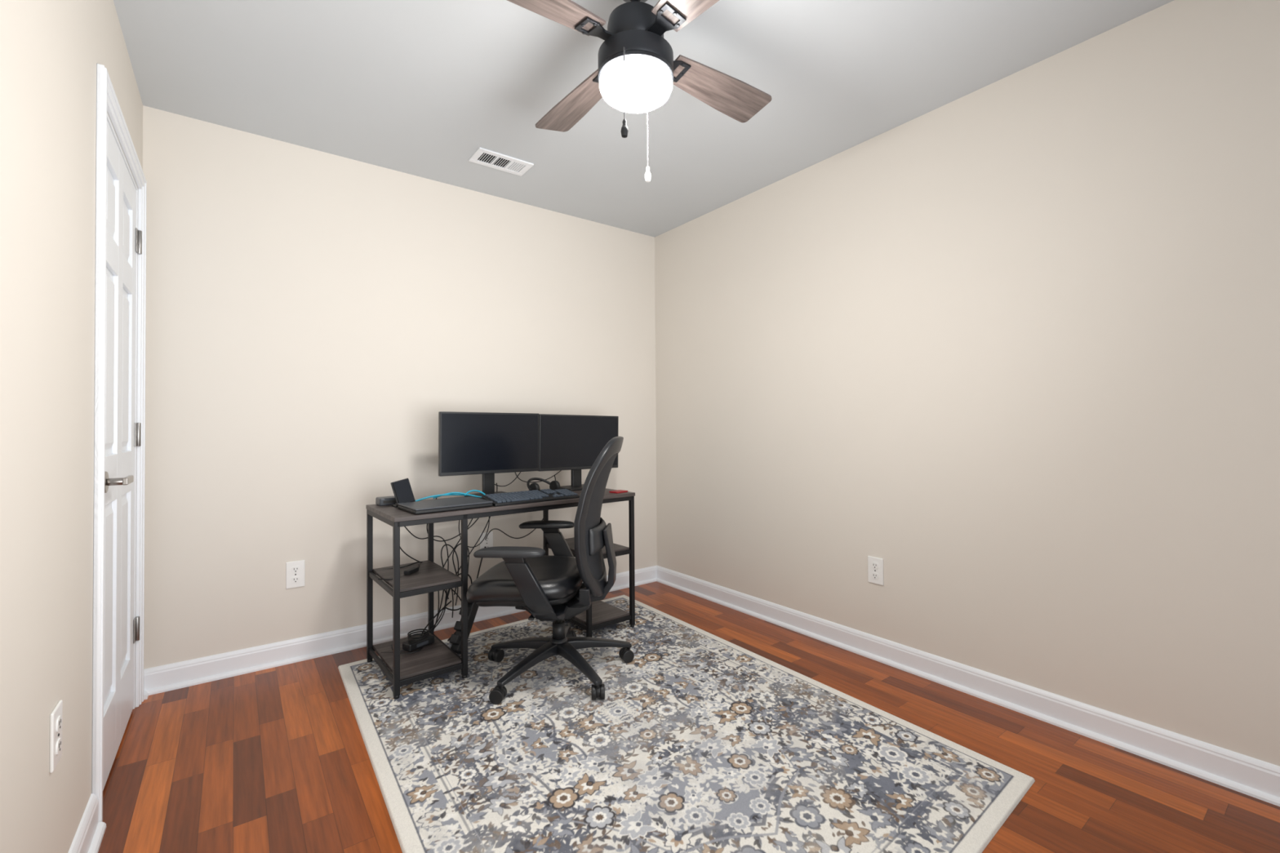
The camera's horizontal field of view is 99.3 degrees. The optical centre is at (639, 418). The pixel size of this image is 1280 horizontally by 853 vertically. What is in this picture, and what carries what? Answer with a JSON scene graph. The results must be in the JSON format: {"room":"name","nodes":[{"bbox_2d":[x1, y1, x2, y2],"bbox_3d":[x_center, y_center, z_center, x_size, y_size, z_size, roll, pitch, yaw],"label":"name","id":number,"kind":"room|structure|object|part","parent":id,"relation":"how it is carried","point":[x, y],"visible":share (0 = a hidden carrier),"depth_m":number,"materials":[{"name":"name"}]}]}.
{"room":"home office","nodes":[
{"label":"home office","id":0,"kind":"room"},
{"bbox_2d":[0,0,142,852],"bbox_3d":[-1.061,-0.112,0.823,0.100,2.440,3.484,0,-1,-37],"label":"wall","id":1,"kind":"structure","parent":0,"point":[51,51],"depth_m":1.12,"materials":[{"name":"paint"}]},
{"bbox_2d":[49,700,62,773],"bbox_3d":[-1.256,0.682,1.172,0.009,0.124,0.076,0,-1,-37],"label":"wall outlet","id":2,"kind":"object","parent":1,"relation":"attached to","point":[55,717],"visible":1,"depth_m":1.16,"materials":[{"name":"plastic"}]},
{"bbox_2d":[68,793,106,852],"bbox_3d":[-0.718,1.050,0.467,0.030,0.102,2.538,0,-1,-37],"label":"baseboard","id":3,"kind":"structure","parent":1,"relation":"attached to","point":[89,835],"depth_m":1.40,"materials":[{"name":"white wood"}]},
{"bbox_2d":[91,63,146,822],"bbox_3d":[-1.791,0.073,1.817,0.120,2.105,0.875,0,-1,-37],"label":"trim","id":4,"kind":"structure","parent":1,"relation":"attached to","point":[106,97],"depth_m":1.51,"materials":[{"name":"white paint"}]},
{"bbox_2d":[102,120,137,790],"bbox_3d":[-1.774,0.106,1.828,0.036,2.017,0.725,0,-1,-37],"label":"door","id":5,"kind":"structure","parent":1,"relation":"attached to","point":[122,193],"depth_m":1.83,"materials":[{"name":"white wood"}]},
{"bbox_2d":[104,471,133,493],"bbox_3d":[-1.580,0.187,1.644,0.058,0.064,0.134,0,-1,-37],"label":"door handle","id":6,"kind":"object","parent":5,"relation":"attached to","point":[129,479],"depth_m":1.61,"materials":[{"name":"silver metal"}]},
{"bbox_2d":[133,616,139,643],"bbox_3d":[-1.967,0.821,2.126,0.015,0.092,0.069,0,-1,-37],"label":"hinge","id":7,"kind":"object","parent":1,"relation":"attached to","point":[136,620],"visible":1,"depth_m":2.12,"materials":[{"name":"metal"}]},
{"bbox_2d":[134,422,141,446],"bbox_3d":[-1.972,0.061,2.136,0.015,0.092,0.069,0,-1,-37],"label":"hinge","id":8,"kind":"object","parent":1,"relation":"attached to","point":[137,425],"visible":1,"depth_m":2.13,"materials":[{"name":"metal"}]},
{"bbox_2d":[135,227,142,254],"bbox_3d":[-1.977,-0.698,2.146,0.015,0.092,0.069,0,-1,-37],"label":"hinge","id":9,"kind":"object","parent":1,"relation":"attached to","point":[138,233],"visible":1,"depth_m":2.14,"materials":[{"name":"metal"}]},
{"bbox_2d":[143,675,148,699],"bbox_3d":[-2.022,1.082,2.215,0.030,0.102,0.067,0,-1,-37],"label":"baseboard","id":10,"kind":"structure","parent":1,"relation":"attached to","point":[145,693],"depth_m":2.21,"materials":[{"name":"white wood"}]},
{"bbox_2d":[142,105,657,669],"bbox_3d":[-1.005,-0.082,3.100,2.914,2.440,0.100,0,-1,-37],"label":"wall","id":11,"kind":"structure","parent":0,"point":[313,316],"depth_m":2.67,"materials":[{"name":"paint"}]},
{"bbox_2d":[285,560,305,588],"bbox_3d":[-1.621,0.732,2.558,0.076,0.124,0.009,0,-1,-37],"label":"wall outlet","id":12,"kind":"object","parent":11,"relation":"attached to","point":[295,571],"visible":1,"depth_m":2.56,"materials":[{"name":"plastic"}]},
{"bbox_2d":[143,565,657,695],"bbox_3d":[-0.958,1.086,3.032,2.714,0.102,0.030,0,-1,-37],"label":"baseboard","id":13,"kind":"structure","parent":11,"relation":"attached to","point":[171,677],"depth_m":2.55,"materials":[{"name":"white paint"}]},
{"bbox_2d":[480,531,493,549],"bbox_3d":[-0.878,0.712,3.112,0.076,0.124,0.009,0,-1,-37],"label":"wall outlet","id":14,"kind":"object","parent":11,"relation":"attached to","point":[488,542],"visible":0.66,"depth_m":3.11,"materials":[{"name":"plastic"}]},
{"bbox_2d":[113,0,1173,237],"bbox_3d":[0.058,-1.378,1.681,3.114,0.100,3.684,0,-1,-37],"label":"ceiling","id":15,"kind":"structure","parent":0,"point":[415,87],"depth_m":2.10,"materials":[{"name":"paint"}]},
{"bbox_2d":[468,146,533,176],"bbox_3d":[-0.704,-1.304,2.765,0.285,0.009,0.155,0,-1,-37],"label":"ceiling vent","id":16,"kind":"object","parent":15,"relation":"attached to","point":[484,157],"depth_m":2.76,"materials":[{"name":"white metal"}]},
{"bbox_2d":[506,0,771,182],"bbox_3d":[-0.012,-1.041,1.617,1.090,0.575,1.090,0,-1,-37],"label":"ceiling fan","id":17,"kind":"object","parent":15,"relation":"hanging from","point":[637,72],"depth_m":1.56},
{"bbox_2d":[97,581,1279,852],"bbox_3d":[0.075,1.161,1.647,3.114,0.100,3.684,0,-1,-37],"label":"floor","id":18,"kind":"structure","parent":0,"point":[276,759],"depth_m":1.72,"materials":[{"name":"brown wood"}]},
{"bbox_2d":[337,595,1035,852],"bbox_3d":[-0.080,1.113,2.056,1.685,0.009,2.328,0,-1,-37],"label":"area rug","id":19,"kind":"object","parent":18,"relation":"on","point":[701,742],"visible":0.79,"depth_m":1.75,"materials":[{"name":"fabric"}]},
{"bbox_2d":[448,601,479,653],"bbox_3d":[-0.842,0.979,2.641,0.045,0.275,0.218,-1,-1,18],"label":"power strip","id":20,"kind":"object","parent":19,"relation":"on","point":[455,639],"visible":0.49,"depth_m":2.59,"materials":[{"name":"black plastic"}]},
{"bbox_2d":[365,488,635,699],"bbox_3d":[-0.648,0.760,2.728,1.225,0.722,0.475,0,-1,-39],"label":"computer desk","id":21,"kind":"object","parent":19,"relation":"on","point":[435,659],"visible":0.62,"depth_m":2.39,"materials":[{"name":"brown wood"}]},
{"bbox_2d":[375,495,396,506],"bbox_3d":[-1.153,0.383,2.557,0.150,0.035,0.076,0,-1,-40],"label":"station","id":22,"kind":"object","parent":21,"relation":"on","point":[384,500],"visible":0.48,"depth_m":2.51,"materials":[{"name":"black plastic"}]},
{"bbox_2d":[391,478,415,507],"bbox_3d":[-1.084,0.337,2.485,0.101,0.128,0.070,0,-1,-43],"label":"tablet stand","id":23,"kind":"object","parent":21,"relation":"on","point":[402,489],"visible":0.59,"depth_m":2.47,"materials":[{"name":"black plastic"}]},
{"bbox_2d":[404,564,419,574],"bbox_3d":[-1.034,0.687,2.503,0.042,0.016,0.166,0,-1,-1],"label":"hub","id":24,"kind":"object","parent":21,"relation":"on","point":[412,570],"visible":1,"depth_m":2.44,"materials":[{"name":"black plastic"}]},
{"bbox_2d":[373,560,461,591],"bbox_3d":[-1.007,0.701,2.438,0.256,0.014,0.425,0,-1,-39],"label":"shelf","id":25,"kind":"object","parent":21,"relation":"attached to","point":[430,576],"depth_m":2.36,"materials":[{"name":"brown wood"}]},
{"bbox_2d":[373,632,461,679],"bbox_3d":[-1.005,1.053,2.433,0.256,0.014,0.425,0,-1,-39],"label":"shelf","id":26,"kind":"object","parent":21,"relation":"attached to","point":[435,659],"depth_m":2.35,"materials":[{"name":"brown wood"}]},
{"bbox_2d":[402,628,434,652],"bbox_3d":[-1.019,1.010,2.500,0.088,0.071,0.130,-1,-1,33],"label":"power adapter","id":27,"kind":"object","parent":21,"relation":"on","point":[416,642],"visible":1,"depth_m":2.47,"materials":[{"name":"black plastic"}]},
{"bbox_2d":[397,496,493,514],"bbox_3d":[-0.868,0.384,2.428,0.340,0.024,0.235,0,-1,-41],"label":"laptop","id":28,"kind":"object","parent":21,"relation":"on","point":[461,503],"visible":1,"depth_m":2.37,"materials":[{"name":"black plastic"}]},
{"bbox_2d":[377,470,561,653],"bbox_3d":[-0.879,0.684,2.807,0.378,0.844,1.054,-1,-1,40],"label":"cable bundle","id":29,"kind":"object","parent":21,"relation":"hanging from","point":[439,610],"visible":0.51,"depth_m":2.76,"materials":[{"name":"black plastic"}]},
{"bbox_2d":[438,411,538,498],"bbox_3d":[-0.776,0.184,2.811,0.537,0.435,0.170,0,-1,-39],"label":"computer monitor","id":30,"kind":"object","parent":21,"relation":"on","point":[486,444],"visible":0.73,"depth_m":2.77,"materials":[{"name":"black plastic"}]},
{"bbox_3d":[-0.775,0.395,2.808,0.210,0.012,0.170,0,-1,-39],"label":"plate","id":31,"kind":"part","parent":30,"relation":"part of","materials":[{"name":"black plastic"}]},
{"bbox_2d":[481,488,579,506],"bbox_3d":[-0.526,0.377,2.652,0.450,0.040,0.156,0,-1,-39],"label":"keyboard","id":32,"kind":"object","parent":21,"relation":"on","point":[544,495],"visible":1,"depth_m":2.61,"materials":[{"name":"black plastic"}]},
{"bbox_2d":[526,477,559,490],"bbox_3d":[-0.518,0.358,2.884,0.158,0.084,0.179,-1,-1,13],"label":"headset","id":33,"kind":"object","parent":21,"relation":"on","point":[553,485],"visible":0.77,"depth_m":2.91,"materials":[{"name":"black plastic"}]},
{"bbox_2d":[528,482,540,490],"bbox_3d":[-0.548,0.366,2.822,0.068,0.068,0.023,-1,-1,38],"label":"ear cup","id":34,"kind":"object","parent":33,"relation":"on","point":[533,486],"depth_m":2.81,"materials":[{"name":"black plastic"}]},
{"bbox_2d":[549,480,559,489],"bbox_3d":[-0.459,0.367,2.934,0.068,0.068,0.023,-1,-1,38],"label":"ear cup","id":35,"kind":"object","parent":33,"relation":"on","point":[553,485],"depth_m":2.92,"materials":[{"name":"black plastic"}]},
{"bbox_2d":[538,413,618,490],"bbox_3d":[-0.359,0.189,3.150,0.540,0.428,0.170,0,-1,-39],"label":"computer monitor","id":36,"kind":"object","parent":21,"relation":"on","point":[572,442],"visible":0.73,"depth_m":3.09,"materials":[{"name":"black plastic"}]},
{"bbox_3d":[-0.358,0.397,3.147,0.210,0.012,0.170,0,-1,-39],"label":"plate","id":37,"kind":"part","parent":36,"relation":"part of","materials":[{"name":"black plastic"}]},
{"bbox_2d":[564,537,629,554],"bbox_3d":[-0.291,0.704,3.019,0.256,0.014,0.425,0,-1,-39],"label":"shelf","id":38,"kind":"object","parent":21,"relation":"attached to","point":[619,549],"depth_m":2.92,"materials":[{"name":"brown wood"}]},
{"bbox_2d":[572,600,629,625],"bbox_3d":[-0.288,1.056,3.014,0.256,0.014,0.425,0,-1,-39],"label":"shelf","id":39,"kind":"object","parent":21,"relation":"attached to","point":[603,613],"depth_m":2.89,"materials":[{"name":"brown wood"}]},
{"bbox_2d":[608,489,627,493],"bbox_3d":[-0.116,0.395,2.950,0.060,0.008,0.085,-1,-1,41],"label":"notebook","id":40,"kind":"object","parent":21,"relation":"on","point":[617,491],"visible":1,"depth_m":2.94,"materials":[{"name":"paper"}]},
{"bbox_2d":[466,435,634,704],"bbox_3d":[-0.384,0.597,2.415,0.696,1.036,0.703,0,-1,4],"label":"office chair","id":41,"kind":"object","parent":19,"relation":"on","point":[561,586],"visible":1,"depth_m":2.25,"materials":[{"name":"black plastic"}]},
{"bbox_3d":[-0.520,0.829,2.419,0.063,0.044,0.040,0,-1,4],"label":"tension knob","id":42,"kind":"part","parent":41,"relation":"part of","materials":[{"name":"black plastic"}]},
{"bbox_3d":[-0.529,1.018,2.457,0.315,0.074,0.056,-1,-1,17],"label":"leg","id":43,"kind":"part","parent":41,"relation":"part of","materials":[{"name":"black plastic"}]},
{"bbox_2d":[466,555,582,602],"bbox_3d":[-0.491,0.715,2.418,0.476,0.114,0.504,0,-1,4],"label":"seat cushion","id":44,"kind":"object","parent":41,"relation":"on","point":[559,578],"depth_m":2.24,"materials":[{"name":"black leather"}]},
{"bbox_3d":[-0.462,1.015,2.260,0.056,0.074,0.315,-1,-1,35],"label":"leg","id":45,"kind":"part","parent":41,"relation":"part of","materials":[{"name":"black plastic"}]},
{"bbox_3d":[-0.413,0.690,2.225,0.206,0.265,0.254,0,-1,4],"label":"arm post","id":46,"kind":"part","parent":41,"relation":"part of","materials":[{"name":"black plastic"}]},
{"bbox_3d":[-0.386,0.695,2.598,0.206,0.265,0.254,0,-1,4],"label":"arm post","id":47,"kind":"part","parent":41,"relation":"part of","materials":[{"name":"black plastic"}]},
{"bbox_3d":[-0.362,1.018,2.582,0.056,0.074,0.315,0,-1,-1],"label":"leg","id":48,"kind":"part","parent":41,"relation":"part of","materials":[{"name":"black plastic"}]},
{"bbox_3d":[-0.253,1.013,2.262,0.056,0.074,0.315,0,-1,-37],"label":"leg","id":49,"kind":"part","parent":41,"relation":"part of","materials":[{"name":"black plastic"}]},
{"bbox_3d":[-0.160,0.418,2.397,0.175,0.682,0.485,0,-1,4],"label":"frame","id":50,"kind":"part","parent":41,"relation":"part of","materials":[{"name":"black plastic"}]},
{"bbox_3d":[-0.191,1.016,2.461,0.315,0.074,0.056,0,-1,-19],"label":"leg","id":51,"kind":"part","parent":41,"relation":"part of","materials":[{"name":"black plastic"}]},
{"bbox_2d":[654,0,1279,766],"bbox_3d":[1.195,-0.105,2.505,0.100,2.440,3.484,0,-1,-37],"label":"wall","id":52,"kind":"structure","parent":0,"point":[1011,346],"depth_m":2.06,"materials":[{"name":"paint"}]},
{"bbox_2d":[867,555,883,585],"bbox_3d":[1.099,0.708,2.538,0.009,0.124,0.076,0,-1,-37],"label":"wall outlet","id":53,"kind":"object","parent":52,"relation":"attached to","point":[875,565],"visible":1,"depth_m":2.53,"materials":[{"name":"plastic"}]},
{"bbox_2d":[656,565,1279,806],"bbox_3d":[1.150,1.064,2.450,0.030,0.102,3.484,0,-1,-37],"label":"baseboard","id":54,"kind":"structure","parent":52,"relation":"attached to","point":[1251,776],"depth_m":2.03,"materials":[{"name":"white wood"}]}
]}

